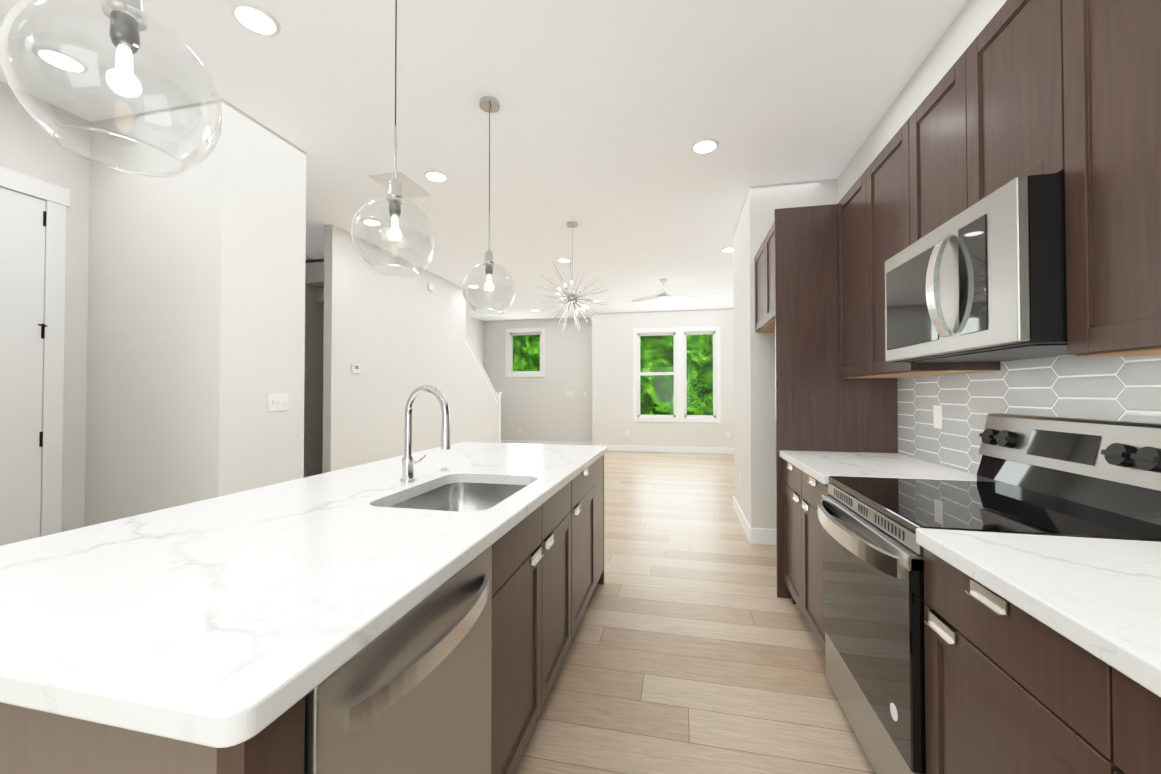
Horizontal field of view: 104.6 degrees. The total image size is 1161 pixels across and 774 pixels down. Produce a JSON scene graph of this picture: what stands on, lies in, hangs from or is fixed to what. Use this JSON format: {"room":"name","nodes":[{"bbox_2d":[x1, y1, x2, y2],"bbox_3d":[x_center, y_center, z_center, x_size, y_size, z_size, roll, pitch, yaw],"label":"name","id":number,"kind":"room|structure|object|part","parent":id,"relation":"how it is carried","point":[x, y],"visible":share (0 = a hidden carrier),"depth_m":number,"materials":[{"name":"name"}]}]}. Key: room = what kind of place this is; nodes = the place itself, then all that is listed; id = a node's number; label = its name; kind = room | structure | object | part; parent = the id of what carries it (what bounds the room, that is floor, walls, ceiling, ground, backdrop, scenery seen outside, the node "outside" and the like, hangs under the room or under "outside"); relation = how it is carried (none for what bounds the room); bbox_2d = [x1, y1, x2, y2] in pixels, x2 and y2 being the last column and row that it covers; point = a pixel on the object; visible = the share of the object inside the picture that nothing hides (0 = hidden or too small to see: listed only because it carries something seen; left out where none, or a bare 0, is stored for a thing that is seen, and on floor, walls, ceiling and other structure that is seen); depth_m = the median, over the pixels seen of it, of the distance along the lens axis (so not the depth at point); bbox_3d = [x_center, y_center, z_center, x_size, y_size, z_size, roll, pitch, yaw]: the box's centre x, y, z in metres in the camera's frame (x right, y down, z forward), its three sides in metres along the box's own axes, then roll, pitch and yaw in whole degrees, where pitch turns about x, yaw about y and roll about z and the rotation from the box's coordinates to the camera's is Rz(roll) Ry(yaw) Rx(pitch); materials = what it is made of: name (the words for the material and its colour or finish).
{"room":"kitchen","nodes":[
{"label":"kitchen","id":0,"kind":"room"},
{"bbox_2d":[0,81,90,531],"bbox_3d":[-3.623,-0.230,1.370,0.150,3.050,4.600,0,-1,12],"label":"wall","id":1,"kind":"structure","parent":0,"point":[30,146],"depth_m":2.84,"materials":[{"name":"paint"}]},
{"bbox_2d":[0,187,46,545],"bbox_3d":[-3.312,0.084,2.313,0.046,2.432,0.808,0,-1,12],"label":"door","id":2,"kind":"structure","parent":1,"relation":"in","point":[23,219],"depth_m":2.62,"materials":[{"name":"white wood"}]},
{"bbox_2d":[0,166,69,536],"bbox_3d":[-3.324,0.031,2.312,0.026,2.555,1.009,0,-1,12],"label":"door frame","id":3,"kind":"structure","parent":1,"relation":"attached to","point":[56,198],"depth_m":2.74,"materials":[{"name":"white wood"}]},
{"bbox_2d":[84,99,305,526],"bbox_3d":[-2.613,-0.206,3.103,1.075,3.050,0.620,0,-1,12],"label":"wall","id":4,"kind":"structure","parent":0,"point":[196,323],"depth_m":2.83,"materials":[{"name":"paint"}]},
{"bbox_2d":[268,394,288,410],"bbox_3d":[-2.063,0.105,3.070,0.012,0.117,0.160,0,-1,12],"label":"switch plate","id":5,"kind":"object","parent":4,"relation":"attached to","point":[277,402],"visible":1,"depth_m":3.06,"materials":[{"name":"white plastic"}]},
{"bbox_2d":[305,259,323,303],"bbox_3d":[-2.606,-0.099,7.606,1.044,2.961,4.180,0,-1,12],"label":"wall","id":6,"kind":"structure","parent":0,"point":[314,272],"depth_m":5.68,"materials":[{"name":"paint"}]},
{"bbox_2d":[304,256,482,477],"bbox_3d":[-3.259,-0.146,7.433,0.150,3.050,7.700,0,-1,12],"label":"wall","id":7,"kind":"structure","parent":0,"point":[313,394],"depth_m":5.93,"materials":[{"name":"paint"}]},
{"bbox_2d":[322,224,498,473],"bbox_3d":[-2.177,-0.154,6.883,0.100,3.050,4.450,0,-1,12],"label":"wall","id":8,"kind":"structure","parent":0,"point":[399,340],"depth_m":5.64,"materials":[{"name":"paint"}]},
{"bbox_2d":[351,364,359,372],"bbox_3d":[-2.520,-0.204,5.039,0.024,0.100,0.120,0,-1,12],"label":"thermostat","id":9,"kind":"object","parent":8,"relation":"attached to","point":[355,368],"visible":0.96,"depth_m":5.02,"materials":[{"name":"white plastic"}]},
{"bbox_2d":[427,283,433,290],"bbox_3d":[-2.188,-1.454,6.549,0.030,0.090,0.120,0,-1,12],"label":"door chime","id":10,"kind":"object","parent":8,"relation":"attached to","point":[430,287],"visible":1,"depth_m":6.52,"materials":[{"name":"white plastic"}]},
{"bbox_2d":[464,336,501,442],"bbox_3d":[-1.846,0.263,8.380,0.150,2.257,1.623,0,-1,12],"label":"trim","id":11,"kind":"structure","parent":8,"relation":"attached to","point":[496,397],"depth_m":8.46,"materials":[{"name":"white wood"}]},
{"bbox_2d":[0,0,967,320],"bbox_3d":[-0.746,-1.771,4.546,6.310,0.120,12.300,0,-1,12],"label":"ceiling","id":12,"kind":"structure","parent":0,"point":[604,118],"depth_m":2.77,"materials":[{"name":"white paint"}]},
{"bbox_2d":[32,46,88,73],"bbox_3d":[-2.763,-1.736,2.389,0.196,0.009,0.196,0,-1,12],"label":"recessed light","id":13,"kind":"object","parent":12,"relation":"in","point":[69,65],"depth_m":2.38,"materials":[{"name":"white plastic"}]},
{"bbox_2d":[0,0,221,176],"bbox_3d":[-0.950,-1.121,0.942,0.320,1.280,0.320,0,-1,12],"label":"pendant light","id":14,"kind":"object","parent":12,"relation":"hanging from","point":[128,21],"visible":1,"depth_m":0.92,"materials":[{"name":"clear glass"}]},
{"bbox_2d":[230,1,280,36],"bbox_3d":[-1.540,-1.740,2.130,0.196,0.009,0.196,0,-1,12],"label":"recessed light","id":15,"kind":"object","parent":12,"relation":"in","point":[254,18],"visible":1,"depth_m":2.12,"materials":[{"name":"white plastic"}]},
{"bbox_2d":[361,218,381,225],"bbox_3d":[-2.161,-1.705,4.652,0.196,0.009,0.196,0,-1,12],"label":"recessed light","id":16,"kind":"object","parent":12,"relation":"in","point":[378,223],"depth_m":4.64,"materials":[{"name":"white"}]},
{"bbox_2d":[351,0,435,276],"bbox_3d":[-0.754,-1.109,1.830,0.320,1.280,0.320,0,-1,12],"label":"pendant light","id":17,"kind":"object","parent":12,"relation":"hanging from","point":[394,198],"visible":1,"depth_m":1.81,"materials":[{"name":"clear glass"}]},
{"bbox_3d":[-0.754,-0.614,1.823,0.320,0.291,0.320,0,-1,12],"label":"globe","id":18,"kind":"part","parent":17,"relation":"part of","materials":[{"name":"clear glass"}]},
{"bbox_2d":[368,170,430,198],"bbox_3d":[-1.525,-1.714,3.821,0.300,0.014,0.450,0,-1,12],"label":"ceiling vent","id":19,"kind":"object","parent":12,"relation":"in","point":[411,188],"visible":0.77,"depth_m":3.77,"materials":[{"name":"white metal"}]},
{"bbox_2d":[423,170,448,181],"bbox_3d":[-1.180,-1.719,3.668,0.196,0.009,0.196,0,-1,12],"label":"recessed light","id":20,"kind":"object","parent":12,"relation":"in","point":[435,175],"visible":0.98,"depth_m":3.66,"materials":[{"name":"white plastic"}]},
{"bbox_2d":[462,96,515,314],"bbox_3d":[-0.555,-1.096,2.733,0.320,1.280,0.320,0,-1,12],"label":"pendant light","id":21,"kind":"object","parent":12,"relation":"hanging from","point":[489,104],"visible":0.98,"depth_m":2.72,"materials":[{"name":"clear glass"}]},
{"bbox_3d":[-0.555,-0.602,2.727,0.320,0.291,0.320,0,-1,12],"label":"globe","id":22,"kind":"part","parent":21,"relation":"part of","materials":[{"name":"clear glass"}]},
{"bbox_2d":[557,258,570,262],"bbox_3d":[-0.219,-1.687,5.985,0.196,0.009,0.196,0,-1,12],"label":"recessed light","id":23,"kind":"object","parent":12,"relation":"in","point":[563,260],"visible":0.94,"depth_m":5.97,"materials":[{"name":"white"}]},
{"bbox_2d":[538,221,608,335],"bbox_3d":[-0.080,-1.117,4.716,0.811,1.183,0.800,0,-1,12],"label":"sputnik chandelier","id":24,"kind":"object","parent":12,"relation":"hanging from","point":[571,297],"visible":1,"depth_m":4.66,"materials":[{"name":"silver metal"}]},
{"bbox_2d":[631,278,698,301],"bbox_3d":[1.293,-1.533,6.867,1.147,0.292,1.051,0,-1,12],"label":"ceiling fan","id":25,"kind":"object","parent":12,"relation":"hanging from","point":[662,292],"visible":1,"depth_m":6.97,"materials":[{"name":"white"}]},
{"bbox_2d":[691,138,718,153],"bbox_3d":[0.892,-1.725,3.222,0.196,0.009,0.196,0,-1,12],"label":"recessed light","id":26,"kind":"object","parent":12,"relation":"in","point":[705,145],"visible":1,"depth_m":3.21,"materials":[{"name":"white plastic"}]},
{"bbox_2d":[721,247,732,251],"bbox_3d":[1.834,-1.693,5.543,0.196,0.009,0.196,0,-1,12],"label":"recessed light","id":27,"kind":"object","parent":12,"relation":"in","point":[728,249],"visible":0.71,"depth_m":5.52,"materials":[{"name":"white"}]},
{"bbox_2d":[483,317,591,441],"bbox_3d":[-1.079,-0.100,10.818,2.950,3.050,0.150,0,-1,12],"label":"wall","id":28,"kind":"structure","parent":0,"point":[568,359],"depth_m":10.66,"materials":[{"name":"paint"}]},
{"bbox_2d":[505,328,544,377],"bbox_3d":[-1.321,-0.819,10.846,1.000,1.180,0.118,0,-1,12],"label":"window","id":29,"kind":"structure","parent":28,"relation":"in","point":[509,355],"depth_m":10.84,"materials":[{"name":"white"}]},
{"bbox_2d":[501,440,591,444],"bbox_3d":[-1.032,1.356,10.703,2.784,0.135,0.016,0,-1,12],"label":"baseboard","id":30,"kind":"structure","parent":28,"relation":"attached to","point":[548,442],"depth_m":10.64,"materials":[{"name":"white wood"}]},
{"bbox_2d":[565,391,585,396],"bbox_3d":[-0.114,0.164,10.522,0.500,0.135,0.006,0,-1,12],"label":"switch plate","id":31,"kind":"object","parent":28,"relation":"attached to","point":[569,393],"visible":1,"depth_m":10.54,"materials":[{"name":"white plastic"}]},
{"bbox_2d":[592,309,733,447],"bbox_3d":[1.959,-0.112,9.944,3.360,3.050,0.550,0,-1,12],"label":"wall","id":32,"kind":"structure","parent":0,"point":[612,380],"depth_m":9.86,"materials":[{"name":"paint"}]},
{"bbox_2d":[592,444,733,453],"bbox_3d":[1.817,1.342,9.665,3.226,0.135,0.016,0,-1,12],"label":"baseboard","id":33,"kind":"structure","parent":32,"relation":"attached to","point":[677,449],"depth_m":9.63,"materials":[{"name":"white wood"}]},
{"bbox_2d":[633,326,720,422],"bbox_3d":[2.060,-0.260,9.684,1.840,2.030,0.118,0,-1,12],"label":"double window","id":34,"kind":"structure","parent":32,"relation":"in","point":[680,393],"depth_m":9.63,"materials":[{"name":"white wood"}]},
{"bbox_2d":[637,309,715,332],"bbox_3d":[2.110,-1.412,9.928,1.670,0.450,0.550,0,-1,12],"label":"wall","id":35,"kind":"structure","parent":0,"point":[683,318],"depth_m":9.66,"materials":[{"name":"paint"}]},
{"bbox_2d":[515,451,875,773],"bbox_3d":[-0.746,1.389,4.503,6.310,0.100,12.300,0,-1,12],"label":"floor","id":36,"kind":"structure","parent":0,"point":[694,647],"depth_m":2.16,"materials":[{"name":"brown wood"}]},
{"bbox_2d":[0,453,604,773],"bbox_3d":[-0.513,0.863,1.855,0.939,0.878,2.595,0,-1,12],"label":"kitchen island","id":37,"kind":"object","parent":36,"relation":"on","point":[410,612],"depth_m":0.90,"materials":[{"name":"brown wood"}]},
{"bbox_3d":[-0.722,0.846,0.600,0.680,0.878,0.026,0,-1,12],"label":"panel","id":38,"kind":"part","parent":37,"relation":"part of","materials":[{"name":"brown wood"}]},
{"bbox_2d":[0,442,606,744],"bbox_3d":[-0.622,0.403,1.888,1.076,0.040,2.620,0,-1,12],"label":"island countertop","id":39,"kind":"structure","parent":37,"relation":"on","point":[205,618],"depth_m":0.83,"materials":[{"name":"white stone"}]},
{"bbox_2d":[392,385,459,480],"bbox_3d":[-0.602,0.187,1.828,0.250,0.390,0.207,0,-1,12],"label":"faucet","id":40,"kind":"object","parent":39,"relation":"on","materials":[{"name":"silver metal"}]},
{"bbox_2d":[439,467,448,471],"bbox_3d":[-0.626,0.377,2.063,0.044,0.015,0.044,0,-1,12],"label":"switch","id":41,"kind":"object","parent":39,"relation":"attached to","point":[443,469],"depth_m":2.05,"materials":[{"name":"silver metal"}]},
{"bbox_2d":[392,481,523,508],"bbox_3d":[-0.431,0.520,1.670,0.428,0.224,0.608,0,-1,12],"label":"sink","id":42,"kind":"object","parent":39,"relation":"in","point":[453,494],"depth_m":1.97,"materials":[{"name":"silver metal"}]},
{"bbox_2d":[304,545,491,773],"bbox_3d":[-0.555,0.842,0.955,0.634,0.856,0.596,0,-1,12],"label":"dishwasher","id":43,"kind":"object","parent":37,"relation":"in","point":[415,698],"depth_m":0.84,"materials":[{"name":"silver metal"}]},
{"bbox_2d":[778,456,829,653],"bbox_3d":[1.479,0.869,2.300,0.638,0.878,0.883,0,-1,12],"label":"base cabinet","id":44,"kind":"object","parent":36,"relation":"on","point":[800,533],"depth_m":2.36,"materials":[{"name":"brown wood"}]},
{"bbox_2d":[778,448,976,483],"bbox_3d":[1.469,0.408,2.309,0.658,0.040,0.882,0,-1,12],"label":"countertop","id":45,"kind":"structure","parent":44,"relation":"on","point":[819,466],"depth_m":2.20,"materials":[{"name":"white stone"}]},
{"bbox_2d":[817,413,1160,773],"bbox_3d":[1.250,0.700,1.505,0.736,1.195,0.764,0,-1,12],"label":"range","id":46,"kind":"object","parent":36,"relation":"on","point":[1065,476],"visible":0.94,"depth_m":1.38,"materials":[{"name":"silver metal"}]},
{"bbox_2d":[924,552,1057,773],"bbox_3d":[1.161,0.849,0.856,0.638,0.878,0.527,0,-1,12],"label":"base cabinet","id":47,"kind":"object","parent":36,"relation":"on","point":[1042,654],"depth_m":0.96,"materials":[{"name":"brown wood"}]},
{"bbox_2d":[916,528,1160,703],"bbox_3d":[0.979,0.378,0.084,0.658,0.040,2.125,0,-1,12],"label":"countertop","id":48,"kind":"structure","parent":47,"relation":"on","point":[1102,597],"depth_m":0.85,"materials":[{"name":"white stone"}]},
{"bbox_2d":[1054,636,1160,773],"bbox_3d":[1.039,0.842,0.306,0.638,0.878,0.725,0,-1,12],"label":"base cabinet","id":49,"kind":"object","parent":36,"relation":"on","point":[1107,725],"depth_m":0.69,"materials":[{"name":"brown wood"}]},
{"bbox_2d":[733,179,836,528],"bbox_3d":[2.001,-0.189,4.328,0.860,3.050,1.200,0,-1,12],"label":"wall","id":50,"kind":"structure","parent":0,"point":[754,423],"depth_m":3.83,"materials":[{"name":"paint"}]},
{"bbox_2d":[733,496,751,543],"bbox_3d":[1.573,1.270,4.403,0.016,0.135,1.232,0,-1,12],"label":"baseboard return","id":51,"kind":"object","parent":50,"relation":"attached to","point":[746,526],"visible":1,"depth_m":4.21,"materials":[{"name":"white wood"}]},
{"bbox_2d":[752,528,775,545],"bbox_3d":[1.785,1.260,3.733,0.685,0.135,0.016,0,-1,12],"label":"baseboard return","id":52,"kind":"object","parent":50,"relation":"attached to","point":[762,536],"visible":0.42,"depth_m":3.78,"materials":[{"name":"white wood"}]},
{"bbox_2d":[754,244,837,331],"bbox_3d":[1.741,-0.796,3.487,0.648,0.640,0.567,0,-1,12],"label":"upper cabinet","id":53,"kind":"object","parent":50,"relation":"attached to","point":[758,257],"depth_m":3.55,"materials":[{"name":"brown wood"}]},
{"bbox_2d":[837,0,1006,203],"bbox_3d":[1.570,-0.237,0.840,0.150,3.050,5.800,0,-1,12],"label":"wall","id":54,"kind":"structure","parent":0,"point":[970,22],"depth_m":2.39,"materials":[{"name":"paint"}]},
{"bbox_2d":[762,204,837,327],"bbox_3d":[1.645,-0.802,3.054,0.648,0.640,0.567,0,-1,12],"label":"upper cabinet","id":55,"kind":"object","parent":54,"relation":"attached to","point":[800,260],"depth_m":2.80,"materials":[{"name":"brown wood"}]},
{"bbox_2d":[837,181,856,377],"bbox_3d":[1.677,-0.595,2.471,0.318,1.070,0.502,0,-1,12],"label":"upper cabinet","id":56,"kind":"object","parent":54,"relation":"attached to","point":[847,206],"depth_m":2.61,"materials":[{"name":"brown wood"}]},
{"bbox_2d":[857,114,999,377],"bbox_3d":[1.588,-0.600,2.070,0.318,1.070,0.567,0,-1,12],"label":"upper cabinet","id":57,"kind":"object","parent":54,"relation":"attached to","point":[886,218],"depth_m":2.16,"materials":[{"name":"brown wood"}]},
{"bbox_2d":[913,71,948,240],"bbox_3d":[1.492,-0.841,1.638,0.318,0.600,0.446,0,-1,12],"label":"upper cabinet","id":58,"kind":"object","parent":54,"relation":"attached to","point":[931,117],"depth_m":1.73,"materials":[{"name":"brown wood"}]},
{"bbox_2d":[949,0,1060,219],"bbox_3d":[1.423,-0.845,1.323,0.318,0.600,0.446,0,-1,12],"label":"upper cabinet","id":59,"kind":"object","parent":54,"relation":"attached to","point":[1005,88],"depth_m":1.34,"materials":[{"name":"brown wood"}]},
{"bbox_2d":[885,172,1067,362],"bbox_3d":[1.380,-0.321,1.490,0.473,0.434,0.764,0,-1,12],"label":"microwave","id":60,"kind":"object","parent":59,"relation":"attached to","point":[983,280],"visible":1,"depth_m":1.28,"materials":[{"name":"silver metal"}]},
{"bbox_2d":[897,355,1160,474],"bbox_3d":[1.486,0.128,0.825,0.010,0.600,3.784,0,-1,12],"label":"tile backsplash","id":61,"kind":"structure","parent":54,"relation":"attached to","point":[1109,388],"depth_m":1.73,"materials":[{"name":"grey tile"}]},
{"bbox_2d":[933,405,942,428],"bbox_3d":[1.791,0.150,2.251,0.008,0.115,0.072,0,-1,12],"label":"outlet","id":62,"kind":"object","parent":61,"relation":"attached to","point":[937,412],"visible":1,"depth_m":2.25,"materials":[{"name":"white plastic"}]},
{"bbox_2d":[1057,0,1160,356],"bbox_3d":[1.325,-0.617,0.879,0.318,1.070,0.578,0,-1,12],"label":"upper cabinet","id":63,"kind":"object","parent":54,"relation":"attached to","point":[1071,89],"depth_m":1.02,"materials":[{"name":"brown wood"}]},
{"label":"outside","id":64,"kind":"structure","parent":0,"visible":0},
{"bbox_2d":[513,334,712,414],"bbox_3d":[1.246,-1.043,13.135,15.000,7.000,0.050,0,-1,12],"label":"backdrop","id":65,"kind":"structure","parent":64,"point":[647,401],"depth_m":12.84,"materials":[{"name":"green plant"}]}
]}

